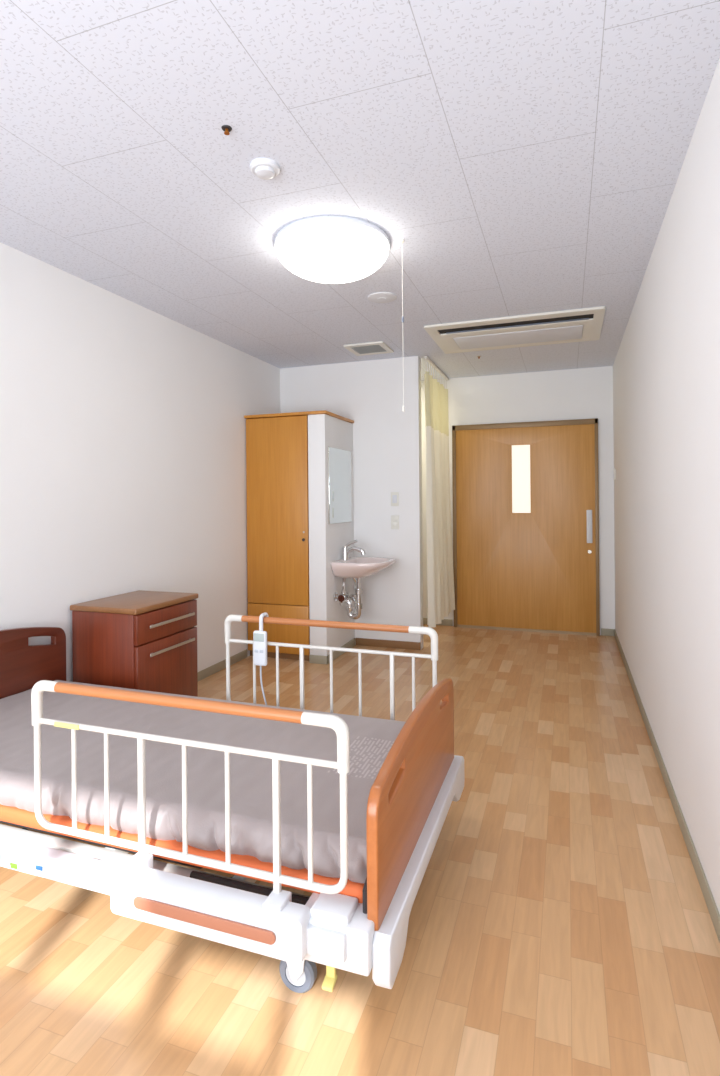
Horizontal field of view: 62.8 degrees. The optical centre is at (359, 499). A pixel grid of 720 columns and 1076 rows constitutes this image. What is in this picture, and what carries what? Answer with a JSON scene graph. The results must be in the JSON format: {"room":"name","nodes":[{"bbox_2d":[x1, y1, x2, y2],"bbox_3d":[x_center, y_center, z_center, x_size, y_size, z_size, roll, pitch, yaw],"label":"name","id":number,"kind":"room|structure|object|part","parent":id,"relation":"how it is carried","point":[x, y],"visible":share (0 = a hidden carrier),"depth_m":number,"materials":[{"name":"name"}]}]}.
{"room":"hospital room","nodes":[
{"label":"hospital room","id":0,"kind":"room"},
{"bbox_2d":[0,242,279,681],"bbox_3d":[-1.613,0.044,3.072,0.100,2.500,7.330,0,0,19],"label":"wall","id":1,"kind":"structure","parent":0,"point":[123,422],"depth_m":3.42,"materials":[{"name":"paint"}]},
{"bbox_2d":[198,649,246,680],"bbox_3d":[-1.829,1.264,2.265,0.008,0.065,5.456,0,0,19],"label":"baseboard","id":2,"kind":"structure","parent":1,"relation":"attached to","point":[202,674],"depth_m":4.45,"materials":[{"name":"plastic"}]},
{"bbox_2d":[280,356,422,649],"bbox_3d":[-0.096,0.031,5.275,1.306,2.500,0.108,0,0,19],"label":"wall","id":3,"kind":"structure","parent":0,"point":[387,440],"depth_m":5.12,"materials":[{"name":"paint"}]},
{"bbox_2d":[391,492,398,505],"bbox_3d":[0.299,-0.008,5.081,0.070,0.120,0.013,0,0,19],"label":"light switch","id":4,"kind":"object","parent":3,"relation":"attached to","point":[394,495],"visible":1,"depth_m":5.07,"materials":[{"name":"beige plastic"}]},
{"bbox_2d":[391,515,398,528],"bbox_3d":[0.301,0.192,5.082,0.070,0.120,0.012,0,0,19],"label":"wall outlet","id":5,"kind":"object","parent":3,"relation":"attached to","point":[394,518],"visible":1,"depth_m":5.08,"materials":[{"name":"beige plastic"}]},
{"bbox_2d":[0,0,719,380],"bbox_3d":[-0.209,-1.268,2.576,3.100,0.100,7.330,0,0,19],"label":"ceiling","id":6,"kind":"structure","parent":0,"point":[525,157],"depth_m":2.07,"materials":[{"name":"white tile"}]},
{"bbox_2d":[221,125,231,134],"bbox_3d":[-0.436,-1.207,1.930,0.034,0.018,0.034,0,0,19],"label":"sprinkler","id":7,"kind":"object","parent":6,"relation":"attached to","point":[226,128],"visible":1,"depth_m":1.93,"materials":[{"name":"metal"}]},
{"bbox_2d":[250,158,279,179],"bbox_3d":[-0.347,-1.199,2.153,0.108,0.036,0.108,0,0,19],"label":"smoke detector","id":8,"kind":"object","parent":6,"relation":"attached to","point":[263,168],"visible":1,"depth_m":2.13,"materials":[{"name":"white plastic"}]},
{"bbox_2d":[274,216,389,283],"bbox_3d":[-0.131,-1.139,2.798,0.544,0.160,0.544,0,0,19],"label":"ceiling light","id":9,"kind":"object","parent":6,"relation":"attached to","point":[322,249],"visible":1,"depth_m":2.63,"materials":[{"name":"white plastic"}]},
{"bbox_2d":[344,341,393,355],"bbox_3d":[0.073,-1.213,4.739,0.324,0.015,0.324,0,0,19],"label":"ceiling vent","id":10,"kind":"object","parent":6,"relation":"in","point":[370,348],"visible":1,"depth_m":4.71,"materials":[{"name":"beige plastic"}]},
{"bbox_2d":[351,345,385,353],"bbox_3d":[0.073,-1.213,4.739,0.250,0.014,0.250,0,0,19],"label":"vent grille","id":11,"kind":"object","parent":10,"relation":"attached to","point":[361,349],"depth_m":4.74,"materials":[{"name":"grey plastic"}]},
{"bbox_2d":[368,292,396,302],"bbox_3d":[0.134,-1.214,3.553,0.176,0.015,0.176,0,0,19],"label":"ceiling speaker","id":12,"kind":"object","parent":6,"relation":"attached to","point":[379,297],"visible":1,"depth_m":3.52,"materials":[{"name":"white plastic"}]},
{"bbox_2d":[400,239,404,411],"bbox_3d":[0.201,-0.817,2.767,0.020,0.810,0.020,0,0,19],"label":"pull cord","id":13,"kind":"object","parent":6,"relation":"hanging from","point":[401,240],"visible":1,"depth_m":2.77,"materials":[{"name":"beige plastic"}]},
{"bbox_3d":[0.201,-0.817,2.767,0.002,0.790,0.002,0,0,42],"label":"cord","id":14,"kind":"part","parent":13,"relation":"part of","materials":[{"name":"white fabric"}]},
{"bbox_2d":[424,356,454,626],"bbox_3d":[0.753,-0.077,5.461,0.115,2.300,1.035,0,0,19],"label":"curtain","id":15,"kind":"object","parent":6,"relation":"hanging from","point":[440,574],"visible":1,"depth_m":5.29,"materials":[{"name":"fabric"}]},
{"bbox_3d":[0.722,-1.215,5.487,0.030,0.022,1.000,0,0,19],"label":"rail","id":16,"kind":"part","parent":15,"relation":"part of","materials":[{"name":"white metal"}]},
{"bbox_2d":[424,306,605,353],"bbox_3d":[1.134,-1.220,4.320,1.186,0.020,0.796,0,0,19],"label":"air conditioner","id":17,"kind":"object","parent":6,"relation":"attached to","point":[566,326],"visible":1,"depth_m":4.24,"materials":[{"name":"beige plastic"}]},
{"bbox_3d":[1.087,-1.220,4.141,0.970,0.008,0.012,0,0,19],"label":"louvre blade","id":18,"kind":"part","parent":17,"relation":"part of","materials":[{"name":"grey plastic"}]},
{"bbox_2d":[453,325,582,349],"bbox_3d":[1.181,-1.219,4.425,0.910,0.017,0.350,0,0,19],"label":"grille","id":19,"kind":"object","parent":17,"relation":"attached to","point":[572,332],"depth_m":4.40,"materials":[{"name":"white plastic"}]},
{"bbox_2d":[0,624,719,1075],"bbox_3d":[-0.187,1.332,2.576,3.100,0.100,7.330,0,0,19],"label":"floor","id":20,"kind":"structure","parent":0,"point":[560,923],"depth_m":1.70,"materials":[{"name":"brown wood"}]},
{"bbox_2d":[70,590,197,696],"bbox_3d":[-1.230,0.921,3.287,0.446,0.740,0.536,0,0,19],"label":"nightstand","id":21,"kind":"object","parent":20,"relation":"on","point":[139,640],"visible":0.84,"depth_m":3.09,"materials":[{"name":"brown wood"}]},
{"bbox_3d":[-1.050,0.661,3.223,0.022,0.153,0.512,0,0,19],"label":"drawer","id":22,"kind":"part","parent":21,"relation":"part of","materials":[{"name":"brown wood"}]},
{"bbox_3d":[-1.047,0.994,3.223,0.022,0.500,0.512,0,0,19],"label":"drawer","id":23,"kind":"part","parent":21,"relation":"part of","materials":[{"name":"brown wood"}]},
{"bbox_3d":[-1.026,0.804,3.231,0.020,0.016,0.386,0,0,19],"label":"handle","id":24,"kind":"part","parent":21,"relation":"part of","materials":[{"name":"metal"}]},
{"bbox_3d":[-1.027,0.657,3.231,0.020,0.016,0.386,0,0,19],"label":"handle","id":25,"kind":"part","parent":21,"relation":"part of","materials":[{"name":"metal"}]},
{"bbox_2d":[0,627,463,992],"bbox_3d":[-0.729,0.933,2.207,2.052,0.706,1.172,0,0,19],"label":"hospital bed","id":26,"kind":"object","parent":20,"relation":"on","point":[413,791],"visible":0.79,"depth_m":1.55,"materials":[{"name":"white plastic"}]},
{"bbox_3d":[-1.676,0.845,2.558,0.034,0.512,0.980,0,0,19],"label":"headboard","id":27,"kind":"part","parent":26,"relation":"part of","materials":[{"name":"brown wood"}]},
{"bbox_3d":[-0.723,1.089,2.217,1.950,0.055,0.900,0,0,19],"label":"frame","id":28,"kind":"part","parent":26,"relation":"part of","materials":[{"name":"white paint"}]},
{"bbox_2d":[31,680,349,893],"bbox_3d":[-0.496,0.795,1.586,1.001,0.535,0.034,0,0,19],"label":"bed rail","id":29,"kind":"object","parent":26,"relation":"attached to","point":[334,722],"visible":0.96,"depth_m":1.55,"materials":[{"name":"white metal"}]},
{"bbox_3d":[-0.600,0.856,1.623,0.018,0.415,0.016,0,0,19],"label":"mounting post","id":30,"kind":"part","parent":29,"relation":"part of","materials":[{"name":"white metal"}]},
{"bbox_3d":[-0.510,0.542,1.590,0.795,0.029,0.029,0,0,19],"label":"handrail","id":31,"kind":"part","parent":29,"relation":"part of","materials":[{"name":"brown wood"}]},
{"bbox_3d":[-0.209,0.852,1.485,0.018,0.415,0.016,0,0,19],"label":"mounting post","id":32,"kind":"part","parent":29,"relation":"part of","materials":[{"name":"white metal"}]},
{"bbox_2d":[0,680,405,902],"bbox_3d":[-0.744,0.950,2.225,1.935,0.140,0.922,0,0,19],"label":"mattress","id":33,"kind":"object","parent":26,"relation":"on","point":[371,739],"visible":0.66,"depth_m":1.88,"materials":[{"name":"fabric"}]},
{"bbox_2d":[224,615,437,719],"bbox_3d":[-0.152,0.792,2.567,1.001,0.535,0.034,0,0,19],"label":"bed rail","id":34,"kind":"object","parent":26,"relation":"attached to","point":[431,632],"visible":0.72,"depth_m":2.55,"materials":[{"name":"white metal"}]},
{"bbox_2d":[253,612,267,704],"bbox_3d":[-0.426,0.802,2.635,0.082,0.585,0.105,0,0,-35],"label":"remote","id":35,"kind":"object","parent":34,"relation":"hanging from","point":[259,637],"visible":0.82,"depth_m":2.62,"materials":[{"name":"white plastic"}]},
{"bbox_3d":[-0.255,0.853,2.604,0.018,0.415,0.016,0,0,19],"label":"mounting post","id":36,"kind":"part","parent":34,"relation":"part of","materials":[{"name":"white metal"}]},
{"bbox_3d":[-0.166,0.539,2.572,0.795,0.029,0.029,0,0,19],"label":"handrail","id":37,"kind":"part","parent":34,"relation":"part of","materials":[{"name":"brown wood"}]},
{"bbox_3d":[-0.152,0.799,2.567,0.989,0.324,0.018,0,0,19],"label":"rail frame","id":38,"kind":"part","parent":34,"relation":"part of","materials":[{"name":"white paint"}]},
{"bbox_3d":[0.135,0.849,2.467,0.018,0.415,0.016,0,0,19],"label":"mounting post","id":39,"kind":"part","parent":34,"relation":"part of","materials":[{"name":"white metal"}]},
{"bbox_3d":[0.196,0.851,1.897,0.030,0.377,1.013,0,0,19],"label":"footboard","id":40,"kind":"part","parent":26,"relation":"part of","materials":[{"name":"brown wood"}]},
{"bbox_2d":[244,410,354,663],"bbox_3d":[-0.492,0.294,5.014,0.723,1.980,0.660,0,0,19],"label":"wardrobe","id":41,"kind":"object","parent":20,"relation":"on","point":[292,545],"visible":0.98,"depth_m":4.72,"materials":[{"name":"brown wood"}]},
{"bbox_3d":[-0.668,0.086,4.753,0.546,1.500,0.020,0,0,19],"label":"cabinet door","id":42,"kind":"part","parent":41,"relation":"part of","materials":[{"name":"brown wood"}]},
{"bbox_3d":[-0.660,1.034,4.753,0.546,0.383,0.020,0,0,19],"label":"drawer","id":43,"kind":"part","parent":41,"relation":"part of","materials":[{"name":"brown wood"}]},
{"bbox_3d":[-0.229,0.304,4.932,0.145,1.955,0.642,0,0,19],"label":"panel","id":44,"kind":"part","parent":41,"relation":"part of","materials":[{"name":"paint"}]},
{"bbox_3d":[-0.221,1.250,4.923,0.155,0.065,0.642,0,0,19],"label":"panel baseboard","id":45,"kind":"part","parent":41,"relation":"part of","materials":[{"name":"plastic"}]},
{"bbox_2d":[328,446,351,523],"bbox_3d":[-0.163,-0.116,4.895,0.009,0.615,0.510,0,0,19],"label":"mirror","id":46,"kind":"object","parent":41,"relation":"attached to","point":[339,460],"visible":1,"depth_m":4.86,"materials":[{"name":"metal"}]},
{"bbox_2d":[330,539,394,618],"bbox_3d":[0.051,0.653,4.822,0.448,0.659,0.520,0,0,19],"label":"washbasin","id":47,"kind":"object","parent":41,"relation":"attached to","point":[356,568],"visible":1,"depth_m":4.79,"materials":[{"name":"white ceramic"}]},
{"bbox_3d":[-0.086,0.365,4.869,0.139,0.081,0.060,0,0,19],"label":"faucet lever","id":48,"kind":"part","parent":47,"relation":"part of","materials":[{"name":"silver metal"}]},
{"bbox_2d":[342,547,365,559],"bbox_3d":[-0.054,0.439,4.858,0.209,0.113,0.064,0,0,19],"label":"faucet","id":49,"kind":"object","parent":47,"relation":"on","point":[345,550],"depth_m":4.85,"materials":[{"name":"silver metal"}]},
{"bbox_2d":[330,557,394,577],"bbox_3d":[0.050,0.562,4.822,0.447,0.145,0.520,0,0,19],"label":"basin","id":50,"kind":"object","parent":47,"relation":"in","point":[346,567],"depth_m":4.66,"materials":[{"name":"white ceramic"}]},
{"bbox_2d":[421,366,614,634],"bbox_3d":[0.999,0.021,5.987,2.900,2.500,0.100,0,0,19],"label":"wall","id":51,"kind":"structure","parent":0,"point":[582,393],"depth_m":5.64,"materials":[{"name":"paint"}]},
{"bbox_2d":[423,618,613,635],"bbox_3d":[0.988,1.239,5.938,2.892,0.065,0.008,0,0,19],"label":"baseboard","id":52,"kind":"structure","parent":51,"relation":"attached to","point":[446,622],"depth_m":5.96,"materials":[{"name":"plastic"}]},
{"bbox_2d":[456,424,595,635],"bbox_3d":[1.579,0.282,5.701,1.296,1.968,0.048,0,0,19],"label":"door","id":53,"kind":"structure","parent":51,"relation":"in","point":[525,563],"depth_m":5.69,"materials":[{"name":"brown wood"}]},
{"bbox_3d":[1.584,1.254,5.691,1.294,0.025,0.006,0,0,19],"label":"rail","id":54,"kind":"part","parent":53,"relation":"part of","materials":[{"name":"wood"}]},
{"bbox_3d":[2.135,0.246,5.489,0.050,0.310,0.018,0,0,19],"label":"handle","id":55,"kind":"part","parent":53,"relation":"part of","materials":[{"name":"white plastic"}]},
{"bbox_2d":[452,418,599,635],"bbox_3d":[1.578,0.258,5.708,1.359,2.017,0.045,0,0,19],"label":"trim","id":56,"kind":"structure","parent":51,"relation":"attached to","point":[455,428],"depth_m":5.65,"materials":[{"name":"wood"}]},
{"bbox_2d":[613,58,719,913],"bbox_3d":[1.217,0.019,2.079,0.100,2.500,7.330,0,0,19],"label":"wall","id":57,"kind":"structure","parent":0,"point":[666,366],"depth_m":2.27,"materials":[{"name":"paint"}]},
{"bbox_2d":[614,629,719,942],"bbox_3d":[1.177,1.237,2.097,0.008,0.065,7.130,0,0,19],"label":"baseboard","id":58,"kind":"structure","parent":57,"relation":"attached to","point":[710,902],"depth_m":2.28,"materials":[{"name":"plastic"}]}
]}

